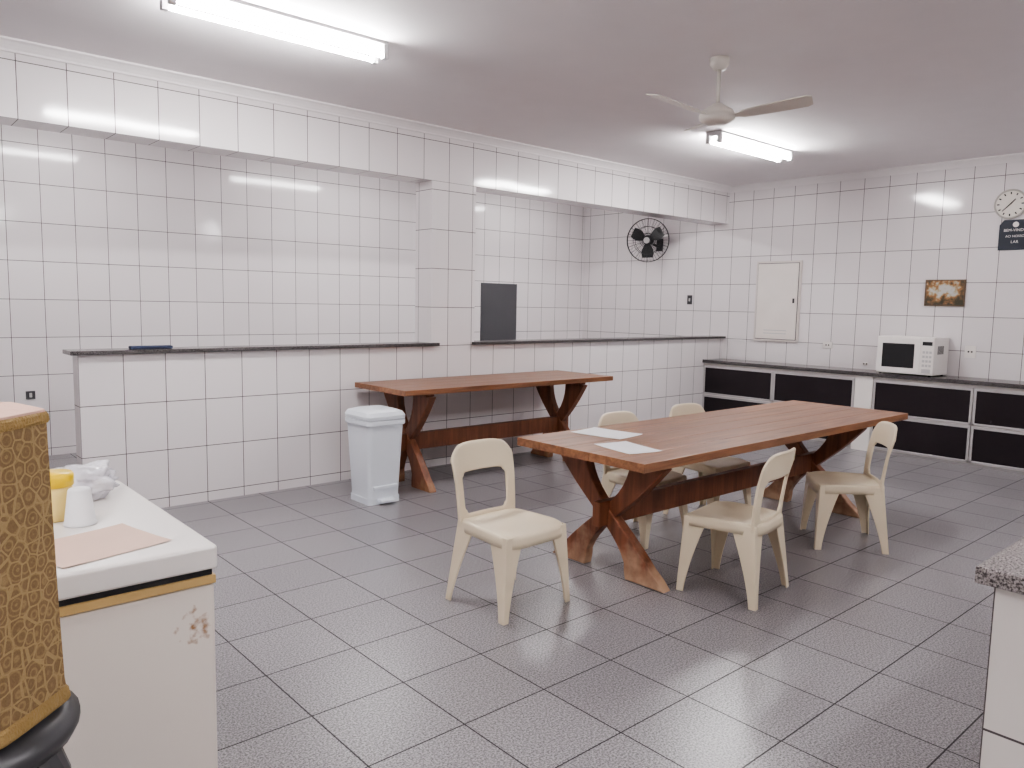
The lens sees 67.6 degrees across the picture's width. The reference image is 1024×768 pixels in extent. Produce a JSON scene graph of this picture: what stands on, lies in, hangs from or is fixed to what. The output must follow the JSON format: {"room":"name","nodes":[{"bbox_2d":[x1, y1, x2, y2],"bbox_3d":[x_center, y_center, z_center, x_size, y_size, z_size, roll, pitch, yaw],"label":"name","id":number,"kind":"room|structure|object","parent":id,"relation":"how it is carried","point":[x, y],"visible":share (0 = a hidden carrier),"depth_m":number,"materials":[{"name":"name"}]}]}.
{"room":"communal kitchen","nodes":[
{"label":"communal kitchen","id":0,"kind":"room"},
{"bbox_2d":[0,124,585,455],"bbox_3d":[-2.892,-1.025,9.111,10.984,3.234,0.150,-4,8,-41],"label":"wall","id":1,"kind":"structure","parent":0,"point":[104,243],"depth_m":8.52,"materials":[{"name":"tile"}]},
{"bbox_2d":[26,391,35,398],"bbox_3d":[-4.724,0.109,7.510,0.080,0.080,0.018,-4,8,-41],"label":"power outlet","id":2,"kind":"object","parent":1,"relation":"attached to","point":[29,394],"visible":1,"depth_m":7.50,"materials":[{"name":"grey plastic"}]},
{"bbox_2d":[480,283,516,339],"bbox_3d":[-0.196,-1.043,11.387,0.690,0.900,0.019,-4,8,-41],"label":"notice board","id":3,"kind":"object","parent":1,"relation":"attached to","point":[498,313],"visible":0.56,"depth_m":11.37,"materials":[{"name":"stone"}]},
{"bbox_2d":[0,50,729,224],"bbox_3d":[-1.190,-2.148,6.969,10.834,0.491,0.270,-4,8,-41],"label":"beam","id":4,"kind":"structure","parent":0,"point":[36,93],"depth_m":6.30,"materials":[{"name":"white tile"}]},
{"bbox_2d":[0,35,731,192],"bbox_3d":[-1.072,-2.339,6.819,10.834,0.075,0.075,-4,8,-41],"label":"crown molding","id":5,"kind":"structure","parent":4,"relation":"attached to","point":[8,44],"depth_m":6.25,"materials":[{"name":"white paint"}]},
{"bbox_2d":[0,0,1023,185],"bbox_3d":[1.073,-2.142,4.394,11.134,0.120,12.216,-4,8,-41],"label":"ceiling","id":6,"kind":"structure","parent":0,"point":[890,83],"depth_m":5.25,"materials":[{"name":"paint"}]},
{"bbox_2d":[160,0,388,64],"bbox_3d":[-1.333,-2.083,4.471,1.330,0.106,0.170,-4,8,-41],"label":"fluorescent light fixture","id":7,"kind":"object","parent":6,"relation":"attached to","point":[240,10],"visible":1,"depth_m":4.43,"materials":[{"name":"plastic"}]},
{"bbox_2d":[160,0,168,11],"bbox_3d":[-1.860,-2.047,4.091,0.035,0.094,0.040,-4,8,-41],"label":"socket","id":8,"kind":"object","parent":7,"relation":"attached to","point":[164,6],"depth_m":4.08,"materials":[{"name":"plastic"}]},
{"bbox_2d":[167,0,176,4],"bbox_3d":[-1.778,-2.036,3.998,0.035,0.094,0.040,-4,8,-41],"label":"socket","id":9,"kind":"object","parent":7,"relation":"attached to","point":[172,2],"depth_m":3.99,"materials":[{"name":"plastic"}]},
{"bbox_2d":[371,55,377,64],"bbox_3d":[-0.888,-2.118,4.944,0.035,0.094,0.040,-4,8,-41],"label":"socket","id":10,"kind":"object","parent":7,"relation":"attached to","point":[374,59],"depth_m":4.93,"materials":[{"name":"plastic"}]},
{"bbox_2d":[381,44,388,60],"bbox_3d":[-0.806,-2.107,4.852,0.035,0.094,0.040,-4,8,-41],"label":"socket","id":11,"kind":"object","parent":7,"relation":"attached to","point":[384,47],"depth_m":4.84,"materials":[{"name":"plastic"}]},
{"bbox_2d":[646,55,812,130],"bbox_3d":[1.319,-1.926,4.967,0.997,0.420,1.060,-4,8,-41],"label":"ceiling fan","id":12,"kind":"object","parent":6,"relation":"hanging from","point":[717,114],"depth_m":4.97,"materials":[{"name":"white metal"}]},
{"bbox_2d":[706,130,792,162],"bbox_3d":[2.361,-2.332,7.544,1.310,0.106,0.170,-4,8,-41],"label":"fluorescent light fixture","id":13,"kind":"object","parent":6,"relation":"attached to","point":[779,152],"visible":1,"depth_m":7.45,"materials":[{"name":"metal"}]},
{"bbox_2d":[706,133,710,143],"bbox_3d":[1.842,-2.297,7.171,0.035,0.094,0.040,-4,8,-41],"label":"socket","id":14,"kind":"object","parent":13,"relation":"attached to","point":[708,135],"depth_m":7.16,"materials":[{"name":"plastic"}]},
{"bbox_2d":[717,131,722,141],"bbox_3d":[1.924,-2.286,7.079,0.035,0.094,0.040,-4,8,-41],"label":"socket","id":15,"kind":"object","parent":13,"relation":"attached to","point":[719,133],"depth_m":7.07,"materials":[{"name":"plastic"}]},
{"bbox_2d":[788,152,792,160],"bbox_3d":[2.880,-2.356,7.919,0.035,0.094,0.040,-4,8,-41],"label":"socket","id":16,"kind":"object","parent":13,"relation":"attached to","point":[790,154],"depth_m":7.90,"materials":[{"name":"plastic"}]},
{"bbox_2d":[49,441,1023,767],"bbox_3d":[1.008,1.193,4.742,11.134,0.120,12.216,-4,8,-41],"label":"floor","id":17,"kind":"structure","parent":0,"point":[339,642],"depth_m":3.76,"materials":[{"name":"tile"}]},
{"bbox_2d":[0,402,80,767],"bbox_3d":[-1.030,0.739,1.445,0.380,1.390,0.380,-1,6,-22],"label":"water dispenser","id":18,"kind":"object","parent":17,"relation":"on","point":[39,712],"visible":1,"depth_m":1.39,"materials":[{"name":"fabric"}]},
{"bbox_2d":[53,480,217,767],"bbox_3d":[-1.543,0.888,2.042,1.180,0.950,0.940,-4,8,-41],"label":"chest freezer","id":19,"kind":"object","parent":17,"relation":"on","point":[138,626],"visible":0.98,"depth_m":1.95,"materials":[{"name":"metal"}]},
{"bbox_2d":[50,469,73,522],"bbox_3d":[-1.333,0.324,2.226,0.106,0.139,0.106,-4,8,-41],"label":"plastic jar","id":20,"kind":"object","parent":19,"relation":"on","point":[61,480],"visible":0.44,"depth_m":2.19,"materials":[{"name":"yellow plastic"}]},
{"bbox_2d":[63,486,97,527],"bbox_3d":[-1.233,0.348,2.183,0.088,0.105,0.088,-4,8,-41],"label":"plastic cup","id":21,"kind":"object","parent":19,"relation":"on","point":[79,510],"visible":1,"depth_m":2.16,"materials":[{"name":"plastic"}]},
{"bbox_2d":[53,459,119,500],"bbox_3d":[-1.411,0.310,2.468,0.260,0.114,0.280,-4,8,-41],"label":"plastic bag","id":22,"kind":"object","parent":19,"relation":"on","point":[97,475],"visible":0.49,"depth_m":2.43,"materials":[{"name":"white plastic"}]},
{"bbox_2d":[54,523,171,567],"bbox_3d":[-1.093,0.419,2.007,0.250,0.002,0.280,5,7,34],"label":"paper sheet","id":23,"kind":"object","parent":19,"relation":"on","point":[76,549],"visible":0.84,"depth_m":2.01,"materials":[{"name":"beige paper"}]},
{"bbox_2d":[72,346,430,507],"bbox_3d":[-1.980,0.297,6.492,3.025,1.184,0.160,-4,8,-41],"label":"wall partition","id":24,"kind":"structure","parent":17,"relation":"on","point":[175,429],"depth_m":6.12,"materials":[{"name":"white tile"}]},
{"bbox_2d":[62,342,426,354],"bbox_3d":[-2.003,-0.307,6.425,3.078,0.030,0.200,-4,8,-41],"label":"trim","id":25,"kind":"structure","parent":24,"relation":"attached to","point":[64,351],"depth_m":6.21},
{"bbox_2d":[128,345,172,348],"bbox_3d":[-2.713,-0.277,5.750,0.300,0.021,0.070,-4,8,-41],"label":"cleaning cloth","id":26,"kind":"object","parent":25,"relation":"on","point":[149,346],"visible":1,"depth_m":5.72,"materials":[{"name":"blue fabric"}]},
{"bbox_2d":[69,343,439,355],"bbox_3d":[-1.893,-0.298,6.355,3.150,0.030,0.050,-4,8,-41],"label":"trim ledge","id":27,"kind":"object","parent":24,"relation":"on","point":[227,349],"depth_m":6.08,"materials":[{"name":"stone"}]},
{"bbox_2d":[345,405,404,505],"bbox_3d":[-1.099,0.565,6.167,0.365,0.752,0.418,-4,8,-41],"label":"pedal bin","id":28,"kind":"object","parent":17,"relation":"on","point":[374,431],"visible":1,"depth_m":6.05,"materials":[{"name":"plastic"}]},
{"bbox_2d":[415,180,475,466],"bbox_3d":[-0.668,-0.580,7.623,0.530,2.743,0.270,-4,8,-41],"label":"wall column","id":29,"kind":"structure","parent":17,"relation":"on","point":[445,212],"depth_m":7.47,"materials":[{"name":"white tile"}]},
{"bbox_2d":[355,370,612,492],"bbox_3d":[-0.187,0.392,7.353,2.530,0.885,0.809,-4,8,-41],"label":"dining table","id":30,"kind":"object","parent":17,"relation":"on","point":[423,390],"visible":0.84,"depth_m":7.02,"materials":[{"name":"brown wood"}]},
{"bbox_2d":[445,438,569,625],"bbox_3d":[-0.033,0.752,4.133,0.494,0.843,0.518,-5,8,-43],"label":"plastic chair","id":31,"kind":"object","parent":17,"relation":"on","point":[509,529],"visible":1,"depth_m":4.10,"materials":[{"name":"beige plastic"}]},
{"bbox_2d":[473,338,722,453],"bbox_3d":[1.208,0.066,9.292,4.414,1.184,0.160,-4,8,-41],"label":"wall partition","id":32,"kind":"structure","parent":17,"relation":"on","point":[650,377],"depth_m":9.04,"materials":[{"name":"white tile"}]},
{"bbox_2d":[474,335,711,341],"bbox_3d":[1.206,-0.540,9.244,4.410,0.030,0.200,-4,8,-41],"label":"trim","id":33,"kind":"structure","parent":32,"relation":"attached to","point":[708,335],"depth_m":8.95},
{"bbox_2d":[472,336,725,344],"bbox_3d":[1.277,-0.528,9.141,4.442,0.030,0.050,-4,8,-41],"label":"trim ledge","id":34,"kind":"object","parent":32,"relation":"on","point":[705,337],"depth_m":8.77,"materials":[{"name":"stone"}]},
{"bbox_2d":[598,411,687,548],"bbox_3d":[0.896,0.641,5.374,0.494,0.843,0.518,-4,8,-42],"label":"plastic chair","id":35,"kind":"object","parent":17,"relation":"on","point":[612,476],"visible":0.46,"depth_m":5.33,"materials":[{"name":"beige plastic"}]},
{"bbox_2d":[663,403,750,514],"bbox_3d":[1.505,0.597,5.909,0.494,0.843,0.518,-4,8,-39],"label":"plastic chair","id":36,"kind":"object","parent":17,"relation":"on","point":[704,468],"visible":0.35,"depth_m":5.86,"materials":[{"name":"beige plastic"}]},
{"bbox_2d":[517,400,907,592],"bbox_3d":[1.618,0.671,5.519,3.370,0.780,0.999,-4,8,-41],"label":"dining table","id":37,"kind":"object","parent":17,"relation":"on","point":[687,439],"visible":0.9,"depth_m":4.90,"materials":[{"name":"brown wood"}]},
{"bbox_2d":[571,427,641,438],"bbox_3d":[0.611,0.317,4.944,0.380,0.002,0.280,6,8,40],"label":"paper sheet","id":38,"kind":"object","parent":37,"relation":"on","point":[595,431],"visible":1,"depth_m":4.94,"materials":[{"name":"white paper"}]},
{"bbox_2d":[596,441,661,453],"bbox_3d":[0.672,0.369,4.454,0.240,0.002,0.340,-2,7,-29],"label":"paper sheet","id":39,"kind":"object","parent":37,"relation":"on","point":[627,447],"visible":1,"depth_m":4.45,"materials":[{"name":"white paper"}]},
{"bbox_2d":[676,447,795,610],"bbox_3d":[1.298,0.756,4.343,0.518,0.843,0.494,6,8,39],"label":"plastic chair","id":40,"kind":"object","parent":17,"relation":"on","point":[747,523],"visible":1,"depth_m":4.25,"materials":[{"name":"beige plastic"}]},
{"bbox_2d":[702,363,855,447],"bbox_3d":[3.433,0.221,9.787,0.435,0.860,2.060,-4,8,-41],"label":"base cabinet","id":41,"kind":"object","parent":17,"relation":"on","point":[725,386],"visible":0.6,"depth_m":9.66,"materials":[{"name":"black"}]},
{"bbox_2d":[800,421,896,554],"bbox_3d":[2.334,0.678,5.289,0.518,0.843,0.494,2,6,9],"label":"plastic chair","id":42,"kind":"object","parent":17,"relation":"on","point":[867,490],"visible":1,"depth_m":5.15,"materials":[{"name":"beige plastic"}]},
{"bbox_2d":[851,375,873,450],"bbox_3d":[4.186,0.323,8.943,0.433,0.860,0.200,-4,8,-41],"label":"wall pier","id":43,"kind":"object","parent":17,"relation":"on","point":[863,394],"visible":0.36,"depth_m":8.79,"materials":[{"name":"white tile"}]},
{"bbox_2d":[870,377,1023,474],"bbox_3d":[5.611,0.519,7.332,0.435,0.860,4.110,-4,8,-41],"label":"base cabinet","id":44,"kind":"object","parent":17,"relation":"on","point":[977,426],"visible":0.76,"depth_m":8.07,"materials":[{"name":"black"}]},
{"bbox_2d":[702,358,1023,388],"bbox_3d":[4.875,-0.032,8.106,0.462,0.043,6.435,-4,8,-41],"label":"countertop","id":45,"kind":"structure","parent":44,"relation":"on","point":[813,368],"depth_m":8.72,"materials":[{"name":"stone"}]},
{"bbox_2d":[876,335,948,376],"bbox_3d":[4.466,-0.319,8.543,0.424,0.420,0.602,-4,8,-41],"label":"microwave oven","id":46,"kind":"object","parent":45,"relation":"on","point":[915,355],"visible":1,"depth_m":8.37,"materials":[{"name":"white plastic"}]},
{"bbox_2d":[979,588,1023,767],"bbox_3d":[2.664,0.990,1.783,2.160,0.963,2.155,-4,8,-41],"label":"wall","id":47,"kind":"structure","parent":17,"relation":"on","point":[1002,736],"depth_m":1.82,"materials":[{"name":"tile"}]},
{"bbox_2d":[975,537,1023,594],"bbox_3d":[2.651,0.495,1.735,2.190,0.042,2.190,-4,8,-41],"label":"countertop","id":48,"kind":"structure","parent":47,"relation":"on","point":[1004,570],"depth_m":1.82,"materials":[{"name":"stone"}]},
{"bbox_2d":[582,161,1023,380],"bbox_3d":[5.160,-0.773,8.188,0.150,3.234,11.916,-4,8,-41],"label":"wall","id":49,"kind":"structure","parent":0,"point":[868,248],"depth_m":9.34,"materials":[{"name":"tile"}]},
{"bbox_2d":[627,218,669,261],"bbox_3d":[1.980,-2.093,11.150,0.543,0.631,0.378,0,6,-9],"label":"wall fan","id":50,"kind":"object","parent":49,"relation":"attached to","point":[657,233],"visible":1,"depth_m":11.14,"materials":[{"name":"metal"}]},
{"bbox_2d":[687,295,691,303],"bbox_3d":[2.552,-1.210,10.992,0.018,0.130,0.080,-4,8,-41],"label":"light switch","id":51,"kind":"object","parent":49,"relation":"attached to","point":[689,297],"visible":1,"depth_m":10.98,"materials":[{"name":"grey plastic"}]},
{"bbox_2d":[753,260,802,342],"bbox_3d":[3.448,-1.074,9.957,0.051,1.040,0.630,-4,8,-41],"label":"electrical panel","id":52,"kind":"object","parent":49,"relation":"attached to","point":[778,283],"visible":1,"depth_m":9.93,"materials":[{"name":"paint"}]},
{"bbox_2d":[823,342,832,347],"bbox_3d":[3.917,-0.484,9.500,0.015,0.080,0.120,-4,8,-41],"label":"power outlet","id":53,"kind":"object","parent":49,"relation":"attached to","point":[825,344],"visible":1,"depth_m":9.49,"materials":[{"name":"white plastic"}]},
{"bbox_2d":[730,152,1023,192],"bbox_3d":[5.991,-2.216,6.952,0.075,0.075,9.237,-4,8,-41],"label":"crown molding","id":54,"kind":"structure","parent":49,"relation":"attached to","point":[1016,157],"depth_m":8.82,"materials":[{"name":"white paint"}]},
{"bbox_2d":[924,279,966,305],"bbox_3d":[4.787,-1.008,8.463,0.019,0.290,0.410,-4,8,-41],"label":"framed picture","id":55,"kind":"object","parent":49,"relation":"attached to","point":[937,292],"visible":1,"depth_m":8.46},
{"bbox_2d":[964,346,976,357],"bbox_3d":[4.975,-0.349,8.307,0.015,0.130,0.110,-4,8,-41],"label":"power outlet","id":56,"kind":"object","parent":49,"relation":"attached to","point":[970,351],"visible":1,"depth_m":8.30,"materials":[{"name":"white plastic"}]},
{"bbox_2d":[994,189,1023,218],"bbox_3d":[5.173,-1.865,7.935,0.043,0.306,0.306,-4,8,-41],"label":"wall clock","id":57,"kind":"object","parent":49,"relation":"attached to","point":[1009,204],"visible":1,"depth_m":7.93,"materials":[{"name":"white plastic"}]},
{"bbox_2d":[998,219,1023,249],"bbox_3d":[5.217,-1.547,7.932,0.015,0.310,0.300,-4,8,-41],"label":"hanging sign","id":58,"kind":"object","parent":49,"relation":"attached to","point":[1011,232],"visible":1,"depth_m":7.95,"materials":[{"name":"black"}]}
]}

